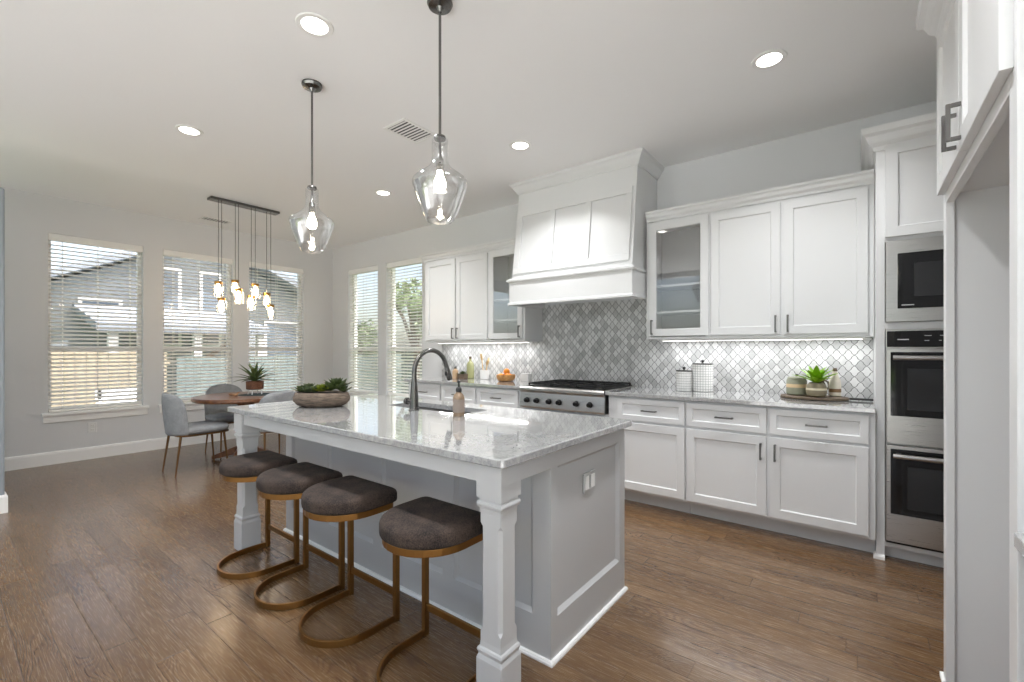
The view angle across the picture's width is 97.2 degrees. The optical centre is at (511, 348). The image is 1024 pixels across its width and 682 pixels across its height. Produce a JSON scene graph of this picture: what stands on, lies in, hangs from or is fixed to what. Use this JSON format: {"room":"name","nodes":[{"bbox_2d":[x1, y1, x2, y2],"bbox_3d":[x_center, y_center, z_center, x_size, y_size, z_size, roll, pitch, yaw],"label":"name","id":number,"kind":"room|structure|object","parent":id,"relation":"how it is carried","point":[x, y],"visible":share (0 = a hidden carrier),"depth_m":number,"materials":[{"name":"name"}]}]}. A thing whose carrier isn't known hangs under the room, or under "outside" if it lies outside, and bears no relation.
{"room":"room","nodes":[
{"label":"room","id":0,"kind":"room"},
{"bbox_2d":[0,187,4,494],"bbox_3d":[-4.838,0.010,2.452,0.145,2.520,2.762,0,0,38],"label":"wall","id":1,"kind":"structure","parent":0,"point":[2,191],"depth_m":3.49,"materials":[{"name":"grey paint"}]},
{"bbox_2d":[0,492,7,513],"bbox_3d":[-4.827,1.200,2.453,0.161,0.140,2.778,0,0,38],"label":"baseboard","id":2,"kind":"structure","parent":1,"relation":"attached to","point":[3,498],"depth_m":3.49,"materials":[{"name":"white paint"}]},
{"bbox_2d":[1,187,332,457],"bbox_3d":[-5.094,-0.205,5.052,0.160,2.950,6.565,0,0,38],"label":"wall","id":3,"kind":"structure","parent":0,"point":[29,216],"depth_m":5.45,"materials":[{"name":"white paint"}]},
{"bbox_2d":[41,241,148,423],"bbox_3d":[-4.869,-0.233,5.299,0.195,2.085,0.930,0,0,38],"label":"window","id":4,"kind":"structure","parent":3,"relation":"in","point":[62,416],"depth_m":5.26,"materials":[{"name":"white paint"}]},
{"bbox_2d":[48,233,142,411],"bbox_3d":[-4.859,-0.288,5.291,0.070,1.971,0.824,0,0,38],"label":"window blind","id":5,"kind":"object","parent":4,"relation":"attached to","point":[51,237],"visible":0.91,"depth_m":5.27,"materials":[{"name":"white paint"}]},
{"bbox_2d":[5,429,269,470],"bbox_3d":[-5.024,1.200,4.998,0.016,0.140,6.565,0,0,38],"label":"baseboard","id":6,"kind":"structure","parent":3,"relation":"attached to","point":[71,455],"depth_m":5.27,"materials":[{"name":"white paint"}]},
{"bbox_2d":[158,256,229,412],"bbox_3d":[-4.245,-0.233,6.106,0.195,2.085,0.910,0,0,38],"label":"window","id":7,"kind":"structure","parent":3,"relation":"in","point":[189,405],"depth_m":6.17,"materials":[{"name":"white paint"}]},
{"bbox_2d":[163,249,231,401],"bbox_3d":[-4.235,-0.288,6.098,0.070,1.971,0.804,0,0,38],"label":"window blind","id":8,"kind":"object","parent":7,"relation":"attached to","point":[169,253],"visible":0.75,"depth_m":6.07,"materials":[{"name":"white paint"}]},
{"bbox_2d":[249,274,300,403],"bbox_3d":[-3.617,-0.233,6.919,0.195,2.085,0.915,0,0,38],"label":"window","id":9,"kind":"structure","parent":3,"relation":"in","point":[297,274],"depth_m":7.24,"materials":[{"name":"white paint"}]},
{"bbox_2d":[249,262,302,391],"bbox_3d":[-3.607,-0.288,6.911,0.070,1.971,0.809,0,0,38],"label":"window blind","id":10,"kind":"object","parent":9,"relation":"attached to","point":[275,268],"visible":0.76,"depth_m":6.93,"materials":[{"name":"white paint"}]},
{"bbox_2d":[246,381,263,389],"bbox_3d":[-3.039,0.426,5.332,0.188,0.095,0.188,0,0,38],"label":"pot","id":11,"kind":"object","parent":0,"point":[250,385],"depth_m":5.26,"materials":[{"name":"orange ceramic"}]},
{"bbox_2d":[0,0,936,248],"bbox_3d":[-1.870,-1.755,2.560,8.310,0.150,6.885,0,0,38],"label":"ceiling","id":12,"kind":"structure","parent":0,"point":[94,93],"depth_m":2.94,"materials":[{"name":"white paint"}]},
{"bbox_2d":[174,124,203,135],"bbox_3d":[-2.479,-1.677,3.464,0.186,0.005,0.186,0,0,38],"label":"recessed light","id":13,"kind":"object","parent":12,"relation":"in","point":[185,129],"visible":1,"depth_m":3.46,"materials":[{"name":"white ceramic"}]},
{"bbox_2d":[198,216,232,224],"bbox_3d":[-3.857,-1.675,5.875,0.190,0.008,0.340,0,0,38],"label":"ceiling vent","id":14,"kind":"object","parent":12,"relation":"in","point":[206,218],"visible":0.94,"depth_m":5.87,"materials":[{"name":"white metal"}]},
{"bbox_2d":[207,196,279,318],"bbox_3d":[-3.112,-1.021,5.262,0.174,1.317,0.740,0,0,38],"label":"chandelier","id":15,"kind":"object","parent":12,"relation":"hanging from","point":[255,285],"visible":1,"depth_m":5.21,"materials":[{"name":"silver metal"}]},
{"bbox_2d":[214,281,223,296],"bbox_3d":[-3.303,-0.676,5.073,0.104,0.177,0.104,0,0,38],"label":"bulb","id":16,"kind":"object","parent":15,"relation":"on","point":[218,289],"depth_m":5.05,"materials":[{"name":"glass"}]},
{"bbox_2d":[216,297,226,313],"bbox_3d":[-3.242,-0.486,5.036,0.104,0.177,0.104,0,0,38],"label":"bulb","id":17,"kind":"object","parent":15,"relation":"on","point":[221,306],"depth_m":5.02,"materials":[{"name":"glass"}]},
{"bbox_2d":[230,280,237,294],"bbox_3d":[-3.197,-0.711,5.210,0.104,0.177,0.104,0,0,38],"label":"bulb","id":18,"kind":"object","parent":15,"relation":"on","point":[235,282],"depth_m":5.18,"materials":[{"name":"glass"}]},
{"bbox_2d":[233,288,243,302],"bbox_3d":[-3.136,-0.609,5.173,0.104,0.177,0.104,0,0,38],"label":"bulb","id":19,"kind":"object","parent":15,"relation":"on","point":[238,296],"depth_m":5.15,"materials":[{"name":"glass"}]},
{"bbox_2d":[246,295,255,309],"bbox_3d":[-3.091,-0.548,5.346,0.104,0.177,0.104,0,0,38],"label":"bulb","id":20,"kind":"object","parent":15,"relation":"on","point":[251,303],"depth_m":5.32,"materials":[{"name":"glass"}]},
{"bbox_2d":[250,283,259,298],"bbox_3d":[-3.026,-0.683,5.315,0.104,0.177,0.104,0,0,38],"label":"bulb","id":21,"kind":"object","parent":15,"relation":"on","point":[255,285],"depth_m":5.30,"materials":[{"name":"glass"}]},
{"bbox_2d":[263,292,269,303],"bbox_3d":[-2.984,-0.597,5.485,0.104,0.177,0.104,0,0,38],"label":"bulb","id":22,"kind":"object","parent":15,"relation":"on","point":[266,300],"depth_m":5.47,"materials":[{"name":"glass"}]},
{"bbox_2d":[266,304,275,318],"bbox_3d":[-2.918,-0.451,5.455,0.104,0.177,0.104,0,0,38],"label":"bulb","id":23,"kind":"object","parent":15,"relation":"on","point":[270,312],"depth_m":5.44,"materials":[{"name":"glass"}]},
{"bbox_2d":[289,78,333,253],"bbox_3d":[-1.268,-1.148,2.860,0.266,1.062,0.266,0,0,38],"label":"pendant light","id":24,"kind":"object","parent":12,"relation":"hanging from","point":[311,85],"visible":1,"depth_m":2.85,"materials":[{"name":"clear glass"}]},
{"bbox_2d":[309,190,314,213],"bbox_3d":[-1.268,-0.936,2.860,0.038,0.148,0.038,0,0,38],"label":"socket","id":25,"kind":"object","parent":24,"relation":"attached to","point":[311,205],"depth_m":2.85,"materials":[{"name":"silver metal"}]},
{"bbox_2d":[295,12,333,37],"bbox_3d":[-1.023,-1.677,2.339,0.186,0.005,0.186,0,0,38],"label":"recessed light","id":26,"kind":"object","parent":12,"relation":"in","point":[310,23],"visible":1,"depth_m":2.33,"materials":[{"name":"white ceramic"}]},
{"bbox_2d":[374,190,391,195],"bbox_3d":[-1.384,-1.677,4.849,0.186,0.005,0.186,0,0,38],"label":"recessed light","id":27,"kind":"object","parent":12,"relation":"in","point":[378,192],"visible":1,"depth_m":4.83,"materials":[{"name":"white ceramic"}]},
{"bbox_2d":[383,118,435,143],"bbox_3d":[-0.781,-1.675,3.479,0.250,0.008,0.330,0,0,38],"label":"ceiling vent","id":28,"kind":"object","parent":12,"relation":"in","point":[404,128],"visible":0.96,"depth_m":3.47,"materials":[{"name":"white metal"}]},
{"bbox_2d":[412,0,467,224],"bbox_3d":[-0.349,-1.148,2.183,0.266,1.062,0.266,0,0,38],"label":"pendant light","id":29,"kind":"object","parent":12,"relation":"hanging from","point":[439,7],"visible":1,"depth_m":2.17,"materials":[{"name":"clear glass"}]},
{"bbox_2d":[436,140,443,171],"bbox_3d":[-0.349,-0.936,2.183,0.038,0.148,0.038,0,0,38],"label":"socket","id":30,"kind":"object","parent":29,"relation":"attached to","point":[439,159],"depth_m":2.18,"materials":[{"name":"silver metal"}]},
{"bbox_2d":[509,140,531,150],"bbox_3d":[0.069,-1.677,3.719,0.186,0.005,0.186,0,0,38],"label":"recessed light","id":31,"kind":"object","parent":12,"relation":"in","point":[519,145],"visible":1,"depth_m":3.71,"materials":[{"name":"white ceramic"}]},
{"bbox_2d":[751,49,787,69],"bbox_3d":[1.490,-1.677,2.615,0.186,0.005,0.186,0,0,38],"label":"recessed light","id":32,"kind":"object","parent":12,"relation":"in","point":[768,59],"visible":1,"depth_m":2.61,"materials":[{"name":"white ceramic"}]},
{"bbox_2d":[0,433,943,681],"bbox_3d":[-1.870,1.320,2.560,8.310,0.100,6.885,0,0,38],"label":"floor","id":33,"kind":"structure","parent":0,"point":[108,565],"depth_m":2.22,"materials":[{"name":"brown wood"}]},
{"bbox_2d":[161,393,228,476],"bbox_3d":[-3.343,0.856,4.750,0.464,0.828,0.556,0,0,37],"label":"dining chair","id":34,"kind":"object","parent":33,"relation":"on","point":[174,412],"visible":0.99,"depth_m":4.51,"materials":[{"name":"grey fabric"}]},
{"bbox_2d":[204,384,242,451],"bbox_3d":[-3.483,0.856,5.561,0.556,0.828,0.464,0,0,38],"label":"dining chair","id":35,"kind":"object","parent":33,"relation":"on","point":[213,412],"visible":0.51,"depth_m":5.56,"materials":[{"name":"grey fabric"}]},
{"bbox_2d":[191,391,276,459],"bbox_3d":[-3.087,0.902,5.229,1.040,0.733,1.040,0,0,38],"label":"dining table","id":36,"kind":"object","parent":33,"relation":"on","point":[218,398],"visible":0.34,"depth_m":4.97,"materials":[{"name":"brown wood"}]},
{"bbox_2d":[238,393,268,395],"bbox_3d":[-2.988,0.534,5.292,0.406,0.001,0.406,0,0,38],"label":"placemat","id":37,"kind":"object","parent":36,"relation":"on","point":[249,394],"visible":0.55,"depth_m":5.29,"materials":[{"name":"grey fabric"}]},
{"bbox_2d":[234,362,275,393],"bbox_3d":[-3.048,0.343,5.357,0.497,0.383,0.472,0,0,-38],"label":"agave","id":38,"kind":"object","parent":37,"relation":"on","point":[255,374],"visible":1,"depth_m":5.29,"materials":[{"name":"green plant"}]},
{"bbox_2d":[217,450,298,579],"bbox_3d":[-1.530,0.958,2.664,0.396,0.624,0.358,0,0,38],"label":"bar stool","id":39,"kind":"object","parent":33,"relation":"on","point":[243,468],"visible":0.87,"depth_m":2.62,"materials":[{"name":"gold metal"}]},
{"bbox_2d":[259,391,295,453],"bbox_3d":[-2.618,0.856,4.943,0.556,0.828,0.464,0,0,38],"label":"dining chair","id":40,"kind":"object","parent":33,"relation":"on","point":[279,396],"visible":0.18,"depth_m":4.72,"materials":[{"name":"grey fabric"}]},
{"bbox_2d":[254,462,344,609],"bbox_3d":[-1.151,0.958,2.370,0.396,0.624,0.358,0,0,38],"label":"bar stool","id":41,"kind":"object","parent":33,"relation":"on","point":[287,482],"visible":0.9,"depth_m":2.33,"materials":[{"name":"gold metal"}]},
{"bbox_2d":[299,475,399,648],"bbox_3d":[-0.791,0.958,2.092,0.396,0.624,0.358,0,0,38],"label":"bar stool","id":42,"kind":"object","parent":33,"relation":"on","point":[349,498],"visible":0.94,"depth_m":2.04,"materials":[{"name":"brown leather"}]},
{"bbox_2d":[409,382,441,399],"bbox_3d":[-0.817,0.828,5.433,0.562,0.884,0.730,0,0,38],"label":"base cabinet","id":43,"kind":"object","parent":33,"relation":"on","point":[432,391],"visible":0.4,"depth_m":5.12,"materials":[{"name":"white paint"}]},
{"bbox_2d":[404,376,536,388],"bbox_3d":[-0.386,0.370,5.106,1.724,0.030,0.699,0,0,38],"label":"countertop","id":44,"kind":"structure","parent":43,"relation":"on","point":[490,382],"depth_m":4.93,"materials":[{"name":"white stone"}]},
{"bbox_2d":[457,371,467,378],"bbox_3d":[-0.595,0.304,5.328,0.130,0.101,0.101,0,0,38],"label":"planter","id":45,"kind":"object","parent":44,"relation":"on","point":[462,375],"visible":1,"depth_m":5.30,"materials":[{"name":"brown wood"}]},
{"bbox_2d":[467,356,473,377],"bbox_3d":[-0.507,0.223,5.485,0.092,0.264,0.092,0,0,38],"label":"oil bottle","id":46,"kind":"object","parent":44,"relation":"on","point":[470,365],"visible":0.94,"depth_m":5.45,"materials":[{"name":"green glass"}]},
{"bbox_2d":[480,370,488,378],"bbox_3d":[-0.323,0.300,5.305,0.108,0.108,0.108,0,0,38],"label":"utensil crock","id":47,"kind":"object","parent":44,"relation":"on","point":[484,374],"visible":0.99,"depth_m":5.26,"materials":[{"name":"white ceramic"}]},
{"bbox_2d":[496,374,514,380],"bbox_3d":[-0.068,0.319,4.981,0.210,0.072,0.210,0,0,38],"label":"fruit bowl","id":48,"kind":"object","parent":44,"relation":"on","point":[504,377],"visible":0.92,"depth_m":4.90,"materials":[{"name":"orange wood"}]},
{"bbox_2d":[521,373,531,380],"bbox_3d":[0.158,0.314,4.996,0.104,0.082,0.074,0,0,38],"label":"box","id":49,"kind":"object","parent":44,"relation":"on","point":[524,376],"visible":0.99,"depth_m":4.97,"materials":[{"name":"white ceramic"}]},
{"bbox_2d":[376,496,482,681],"bbox_3d":[-0.340,0.958,1.760,0.396,0.624,0.358,0,0,38],"label":"bar stool","id":50,"kind":"object","parent":33,"relation":"on","point":[425,528],"visible":0.82,"depth_m":1.71,"materials":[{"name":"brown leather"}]},
{"bbox_2d":[234,413,627,681],"bbox_3d":[-0.591,0.836,2.638,2.226,0.869,1.067,0,0,38],"label":"kitchen island","id":51,"kind":"object","parent":33,"relation":"on","point":[548,564],"visible":0.72,"depth_m":2.05,"materials":[{"name":"grey paint"}]},
{"bbox_2d":[227,394,631,467],"bbox_3d":[-0.598,0.385,2.623,2.275,0.030,1.090,0,0,38],"label":"island countertop","id":52,"kind":"structure","parent":51,"relation":"on","point":[487,435],"depth_m":2.20,"materials":[{"name":"white stone"}]},
{"bbox_2d":[291,377,351,407],"bbox_3d":[-1.230,0.279,2.926,0.356,0.182,0.265,0,0,18],"label":"succulent bowl","id":53,"kind":"object","parent":52,"relation":"on","point":[323,395],"visible":1,"depth_m":2.85,"materials":[{"name":"beige ceramic"}]},
{"bbox_2d":[403,348,451,410],"bbox_3d":[-0.524,0.182,2.854,0.110,0.375,0.346,0,0,38],"label":"kitchen faucet","id":54,"kind":"object","parent":52,"relation":"on","point":[413,400],"visible":1,"depth_m":2.73,"materials":[{"name":"silver metal"}]},
{"bbox_2d":[407,407,468,413],"bbox_3d":[-0.482,0.501,2.859,0.734,0.200,0.279,0,0,38],"label":"sink","id":55,"kind":"object","parent":52,"relation":"in","point":[423,408],"visible":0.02,"depth_m":2.99,"materials":[{"name":"metal"}]},
{"bbox_2d":[453,381,464,416],"bbox_3d":[-0.294,0.272,2.491,0.057,0.195,0.057,0,0,38],"label":"soap bottle","id":56,"kind":"object","parent":52,"relation":"on","point":[458,398],"visible":1,"depth_m":2.47,"materials":[{"name":"brown plastic"}]},
{"bbox_2d":[583,469,595,493],"bbox_3d":[0.358,0.613,2.089,0.005,0.090,0.116,0,0,38],"label":"outlet plate","id":57,"kind":"object","parent":51,"relation":"attached to","point":[589,475],"depth_m":2.09,"materials":[{"name":"white plastic"}]},
{"bbox_2d":[441,384,476,403],"bbox_3d":[-0.384,0.828,5.098,0.534,0.884,0.730,0,0,38],"label":"base cabinet","id":58,"kind":"object","parent":33,"relation":"on","point":[448,391],"visible":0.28,"depth_m":4.82,"materials":[{"name":"white paint"}]},
{"bbox_2d":[477,386,521,408],"bbox_3d":[0.057,0.828,4.758,0.579,0.884,0.730,0,0,38],"label":"base cabinet","id":59,"kind":"object","parent":33,"relation":"on","point":[503,397],"visible":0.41,"depth_m":4.49,"materials":[{"name":"white paint"}]},
{"bbox_2d":[522,407,608,416],"bbox_3d":[0.643,0.910,4.305,0.901,0.720,0.730,0,0,38],"label":"base cabinet","id":60,"kind":"object","parent":33,"relation":"on","point":[540,409],"visible":0.02,"depth_m":4.03,"materials":[{"name":"white paint"}]},
{"bbox_2d":[609,395,690,512],"bbox_3d":[1.250,0.828,3.835,0.632,0.884,0.730,0,0,38],"label":"base cabinet","id":61,"kind":"object","parent":33,"relation":"on","point":[655,442],"visible":0.48,"depth_m":3.54,"materials":[{"name":"white paint"}]},
{"bbox_2d":[605,386,875,412],"bbox_3d":[1.687,0.370,3.504,1.760,0.030,0.699,0,0,38],"label":"countertop","id":62,"kind":"structure","parent":61,"relation":"on","point":[717,396],"depth_m":3.27,"materials":[{"name":"white stone"}]},
{"bbox_2d":[519,379,635,414],"bbox_3d":[0.626,0.435,4.288,0.874,0.230,0.752,0,0,38],"label":"gas rangetop","id":63,"kind":"object","parent":62,"relation":"on","point":[584,396],"visible":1,"depth_m":4.04,"materials":[{"name":"metal"}]},
{"bbox_2d":[529,384,631,389],"bbox_3d":[0.653,0.349,4.323,0.814,0.006,0.560,0,0,38],"label":"tray","id":64,"kind":"object","parent":63,"relation":"on","point":[575,386],"depth_m":4.07,"materials":[{"name":"metal"}]},
{"bbox_2d":[676,367,691,390],"bbox_3d":[1.460,0.252,3.826,0.131,0.206,0.131,0,0,38],"label":"canister","id":65,"kind":"object","parent":62,"relation":"on","point":[683,377],"visible":1,"depth_m":3.77,"materials":[{"name":"white ceramic"}]},
{"bbox_2d":[692,360,712,391],"bbox_3d":[1.603,0.222,3.791,0.167,0.266,0.167,0,0,38],"label":"canister","id":66,"kind":"object","parent":62,"relation":"on","point":[702,373],"visible":1,"depth_m":3.72,"materials":[{"name":"white ceramic"}]},
{"bbox_2d":[780,394,873,400],"bbox_3d":[2.202,0.344,3.176,0.540,0.020,0.295,0,0,38],"label":"serving board","id":67,"kind":"object","parent":62,"relation":"on","point":[799,397],"visible":0.76,"depth_m":3.11,"materials":[{"name":"brown wood"}]},
{"bbox_2d":[786,374,806,394],"bbox_3d":[2.080,0.258,3.296,0.132,0.152,0.132,0,0,38],"label":"lidded jar","id":68,"kind":"object","parent":67,"relation":"on","point":[795,385],"visible":0.85,"depth_m":3.25,"materials":[{"name":"green ceramic"}]},
{"bbox_2d":[795,365,837,396],"bbox_3d":[2.154,0.222,3.156,0.240,0.225,0.260,0,0,-16],"label":"potted plant","id":69,"kind":"object","parent":67,"relation":"on","point":[816,388],"visible":1,"depth_m":3.12,"materials":[{"name":"green plant"}]},
{"bbox_2d":[829,368,840,396],"bbox_3d":[2.281,0.234,3.185,0.074,0.200,0.074,0,0,38],"label":"ceramic bottle","id":70,"kind":"object","parent":67,"relation":"on","point":[834,382],"visible":0.98,"depth_m":3.16,"materials":[{"name":"beige ceramic"}]},
{"bbox_2d":[686,401,875,552],"bbox_3d":[1.940,0.828,3.302,1.112,0.884,0.730,0,0,38],"label":"base cabinet","id":71,"kind":"object","parent":33,"relation":"on","point":[804,473],"visible":1,"depth_m":3.00,"materials":[{"name":"white paint"}]},
{"bbox_2d":[861,112,943,567],"bbox_3d":[2.704,-0.029,2.721,0.947,2.598,0.716,0,0,38],"label":"tall cabinet","id":72,"kind":"object","parent":33,"relation":"on","point":[902,154],"visible":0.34,"depth_m":2.67,"materials":[{"name":"white paint"}]},
{"bbox_2d":[885,328,943,552],"bbox_3d":[2.689,0.519,2.667,0.756,1.273,0.691,0,0,38],"label":"double wall oven","id":73,"kind":"object","parent":72,"relation":"in","point":[914,358],"visible":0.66,"depth_m":2.60,"materials":[{"name":"metal"}]},
{"bbox_2d":[885,235,943,321],"bbox_3d":[2.666,-0.401,2.637,0.756,0.480,0.466,0,0,38],"label":"microwave","id":74,"kind":"object","parent":72,"relation":"in","point":[914,268],"visible":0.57,"depth_m":2.61,"materials":[{"name":"metal"}]},
{"bbox_2d":[915,0,1023,681],"bbox_3d":[1.597,-0.034,1.145,0.771,2.608,1.187,0,0,38],"label":"cabinet surround","id":75,"kind":"object","parent":33,"relation":"on","point":[980,43],"visible":1,"depth_m":1.62,"materials":[{"name":"white paint"}]},
{"bbox_3d":[1.051,0.838,0.397,0.720,0.864,0.814,0,0,38],"label":"base cabinet","id":76,"kind":"object","parent":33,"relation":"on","visible":0},
{"bbox_2d":[1014,532,1023,557],"bbox_3d":[1.053,0.390,0.383,0.700,0.032,0.834,0,0,38],"label":"countertop","id":77,"kind":"structure","parent":76,"relation":"on","point":[1018,537],"depth_m":0.90,"materials":[{"name":"white stone"}]},
{"bbox_2d":[333,100,936,398],"bbox_3d":[0.187,-0.205,5.221,8.310,2.950,0.160,0,0,38],"label":"wall","id":78,"kind":"structure","parent":0,"point":[835,150],"depth_m":4.20,"materials":[{"name":"white paint"}]},
{"bbox_2d":[349,275,377,395],"bbox_3d":[-2.315,-0.233,7.119,0.900,2.085,0.195,0,0,38],"label":"window","id":79,"kind":"structure","parent":78,"relation":"in","point":[355,282],"depth_m":7.38,"materials":[{"name":"white paint"}]},
{"bbox_2d":[348,265,377,393],"bbox_3d":[-2.322,-0.288,7.109,0.794,1.971,0.070,0,0,38],"label":"window blind","id":80,"kind":"object","parent":79,"relation":"attached to","point":[366,270],"visible":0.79,"depth_m":7.09,"materials":[{"name":"white paint"}]},
{"bbox_2d":[391,268,421,395],"bbox_3d":[-1.527,-0.233,6.511,0.900,2.085,0.195,0,0,38],"label":"window","id":81,"kind":"structure","parent":78,"relation":"in","point":[393,269],"depth_m":6.78,"materials":[{"name":"white paint"}]},
{"bbox_2d":[387,257,421,396],"bbox_3d":[-1.535,-0.288,6.501,0.794,1.971,0.070,0,0,38],"label":"window blind","id":82,"kind":"object","parent":81,"relation":"attached to","point":[414,261],"visible":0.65,"depth_m":6.52,"materials":[{"name":"white paint"}]},
{"bbox_2d":[425,251,493,341],"bbox_3d":[-0.594,-0.590,5.475,1.054,1.010,0.390,0,0,38],"label":"upper cabinet","id":83,"kind":"object","parent":78,"relation":"attached to","point":[456,288],"visible":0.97,"depth_m":5.31,"materials":[{"name":"white paint"}]},
{"bbox_2d":[419,237,514,261],"bbox_3d":[-0.421,-1.137,5.342,1.600,0.082,0.388,0,0,38],"label":"trim","id":84,"kind":"structure","parent":83,"relation":"on","point":[510,242],"depth_m":5.17,"materials":[{"name":"white paint"}]},
{"bbox_2d":[438,341,529,343],"bbox_3d":[-0.376,-0.076,5.352,1.420,0.016,0.040,0,0,38],"label":"light","id":85,"kind":"object","parent":83,"relation":"attached to","point":[508,341],"visible":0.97,"depth_m":5.29,"materials":[{"name":"white plastic"}]},
{"bbox_2d":[489,247,541,341],"bbox_3d":[0.024,-0.590,4.998,0.504,1.010,0.390,0,0,38],"label":"upper cabinet","id":86,"kind":"object","parent":78,"relation":"attached to","point":[507,323],"visible":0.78,"depth_m":5.00,"materials":[{"name":"white paint"}]},
{"bbox_2d":[494,298,508,303],"bbox_3d":[0.044,-0.540,5.026,0.466,0.020,0.297,0,0,38],"label":"shelf","id":87,"kind":"object","parent":86,"relation":"attached to","point":[496,300],"depth_m":5.03,"materials":[{"name":"clear glass"}]},
{"bbox_2d":[494,319,516,322],"bbox_3d":[0.044,-0.315,5.026,0.466,0.020,0.297,0,0,38],"label":"shelf","id":88,"kind":"object","parent":86,"relation":"attached to","point":[495,320],"depth_m":5.00,"materials":[{"name":"clear glass"}]},
{"bbox_2d":[506,147,664,308],"bbox_3d":[0.662,-1.057,4.350,1.405,1.244,0.632,0,0,38],"label":"range hood","id":89,"kind":"object","parent":78,"relation":"attached to","point":[581,230],"visible":0.97,"depth_m":4.08,"materials":[{"name":"white paint"}]},
{"bbox_2d":[442,299,872,397],"bbox_3d":[0.838,-0.055,4.610,4.458,0.850,0.010,0,0,38],"label":"backsplash","id":90,"kind":"structure","parent":78,"relation":"attached to","point":[603,340],"depth_m":4.32,"materials":[{"name":"tile"}]},
{"bbox_2d":[647,213,711,339],"bbox_3d":[1.465,-0.590,3.884,0.522,1.010,0.390,0,0,38],"label":"upper cabinet","id":91,"kind":"object","parent":78,"relation":"attached to","point":[678,249],"visible":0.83,"depth_m":3.97,"materials":[{"name":"white paint"}]},
{"bbox_2d":[657,282,699,291],"bbox_3d":[1.486,-0.540,3.911,0.484,0.020,0.297,0,0,38],"label":"shelf","id":92,"kind":"object","parent":91,"relation":"attached to","point":[693,286],"depth_m":3.89,"materials":[{"name":"clear glass"}]},
{"bbox_2d":[657,309,699,315],"bbox_3d":[1.486,-0.315,3.911,0.484,0.020,0.297,0,0,38],"label":"shelf","id":93,"kind":"object","parent":91,"relation":"attached to","point":[693,312],"depth_m":3.87,"materials":[{"name":"clear glass"}]},
{"bbox_2d":[710,184,873,338],"bbox_3d":[2.078,-0.590,3.410,1.026,1.010,0.390,0,0,38],"label":"upper cabinet","id":94,"kind":"object","parent":78,"relation":"attached to","point":[803,266],"visible":0.99,"depth_m":3.25,"materials":[{"name":"white paint"}]},
{"bbox_2d":[645,169,873,222],"bbox_3d":[1.771,-1.137,3.437,1.544,0.082,0.055,0,0,38],"label":"trim","id":95,"kind":"structure","parent":94,"relation":"attached to","point":[866,177],"depth_m":3.34,"materials":[{"name":"white paint"}]},
{"bbox_2d":[662,337,863,340],"bbox_3d":[1.903,-0.076,3.591,1.420,0.016,0.040,0,0,38],"label":"light","id":96,"kind":"object","parent":94,"relation":"attached to","point":[817,338],"visible":0.96,"depth_m":3.50,"materials":[{"name":"white plastic"}]},
{"bbox_2d":[712,339,846,340],"bbox_3d":[1.903,-0.069,3.591,1.400,0.003,0.030,0,0,38],"label":"diffuser","id":97,"kind":"object","parent":96,"relation":"attached to","point":[712,339],"depth_m":3.53,"materials":[{"name":"white plastic"}]},
{"label":"outside","id":98,"kind":"structure","parent":0,"visible":0},
{"bbox_3d":[-13.781,1.520,20.762,32.799,0.200,44.000,0,0,38],"label":"ground","id":99,"kind":"structure","parent":98,"visible":0},
{"bbox_2d":[51,352,169,406],"bbox_3d":[-8.054,0.729,7.109,0.060,1.381,4.400,0,0,38],"label":"fence","id":100,"kind":"object","parent":99,"relation":"on","point":[51,352],"visible":0.11,"depth_m":7.88,"materials":[{"name":"brown wood"}]},
{"bbox_2d":[72,304,269,396],"bbox_3d":[-7.662,0.220,10.282,2.300,2.399,3.100,0,0,38],"label":"porch","id":101,"kind":"object","parent":99,"relation":"on","point":[76,305],"visible":0.27,"depth_m":9.74,"materials":[{"name":"grey"}]},
{"bbox_2d":[51,251,377,403],"bbox_3d":[-11.314,-0.795,14.305,9.400,4.429,10.200,0,0,38],"label":"house","id":102,"kind":"structure","parent":99,"relation":"on","point":[124,252],"depth_m":11.22,"materials":[{"name":"grey"}]},
{"bbox_2d":[176,354,402,397],"bbox_3d":[-4.935,0.778,11.145,0.060,1.281,5.600,0,0,38],"label":"fence","id":103,"kind":"object","parent":99,"relation":"on","point":[357,354],"visible":0.16,"depth_m":10.21,"materials":[{"name":"brown wood"}]},
{"bbox_2d":[357,319,377,354],"bbox_3d":[-4.647,0.255,13.955,1.184,2.358,1.694,0,0,-5],"label":"tree","id":104,"kind":"object","parent":99,"relation":"on","point":[370,319],"visible":0.2,"depth_m":13.74,"materials":[{"name":"green plant"}]},
{"bbox_3d":[-5.208,1.395,7.817,3.398,0.049,10.000,0,0,38],"label":"patio slab","id":105,"kind":"object","parent":99,"relation":"on","visible":0},
{"bbox_2d":[95,388,135,403],"bbox_3d":[-6.388,1.010,7.465,0.440,0.719,0.700,0,0,38],"label":"garden bench","id":106,"kind":"object","parent":105,"relation":"on","point":[135,388],"visible":0.14,"depth_m":7.47,"materials":[{"name":"white paint"}]},
{"bbox_2d":[396,277,421,377],"bbox_3d":[-2.669,-0.242,11.651,1.426,3.342,2.202,0,0,-20],"label":"tree","id":107,"kind":"object","parent":105,"relation":"on","point":[402,283],"visible":0.4,"depth_m":11.48,"materials":[{"name":"green plant"}]},
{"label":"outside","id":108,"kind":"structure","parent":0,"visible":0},
{"bbox_3d":[15.559,1.520,9.666,27.200,0.200,25.674,0,0,38],"label":"ground","id":109,"kind":"structure","parent":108,"visible":0},
{"bbox_2d":[371,351,421,393],"bbox_3d":[0.772,0.714,11.056,14.300,1.411,0.060,0,0,38],"label":"fence","id":110,"kind":"object","parent":109,"relation":"on","point":[371,351],"visible":0.02,"depth_m":14.18,"materials":[{"name":"brown wood"}]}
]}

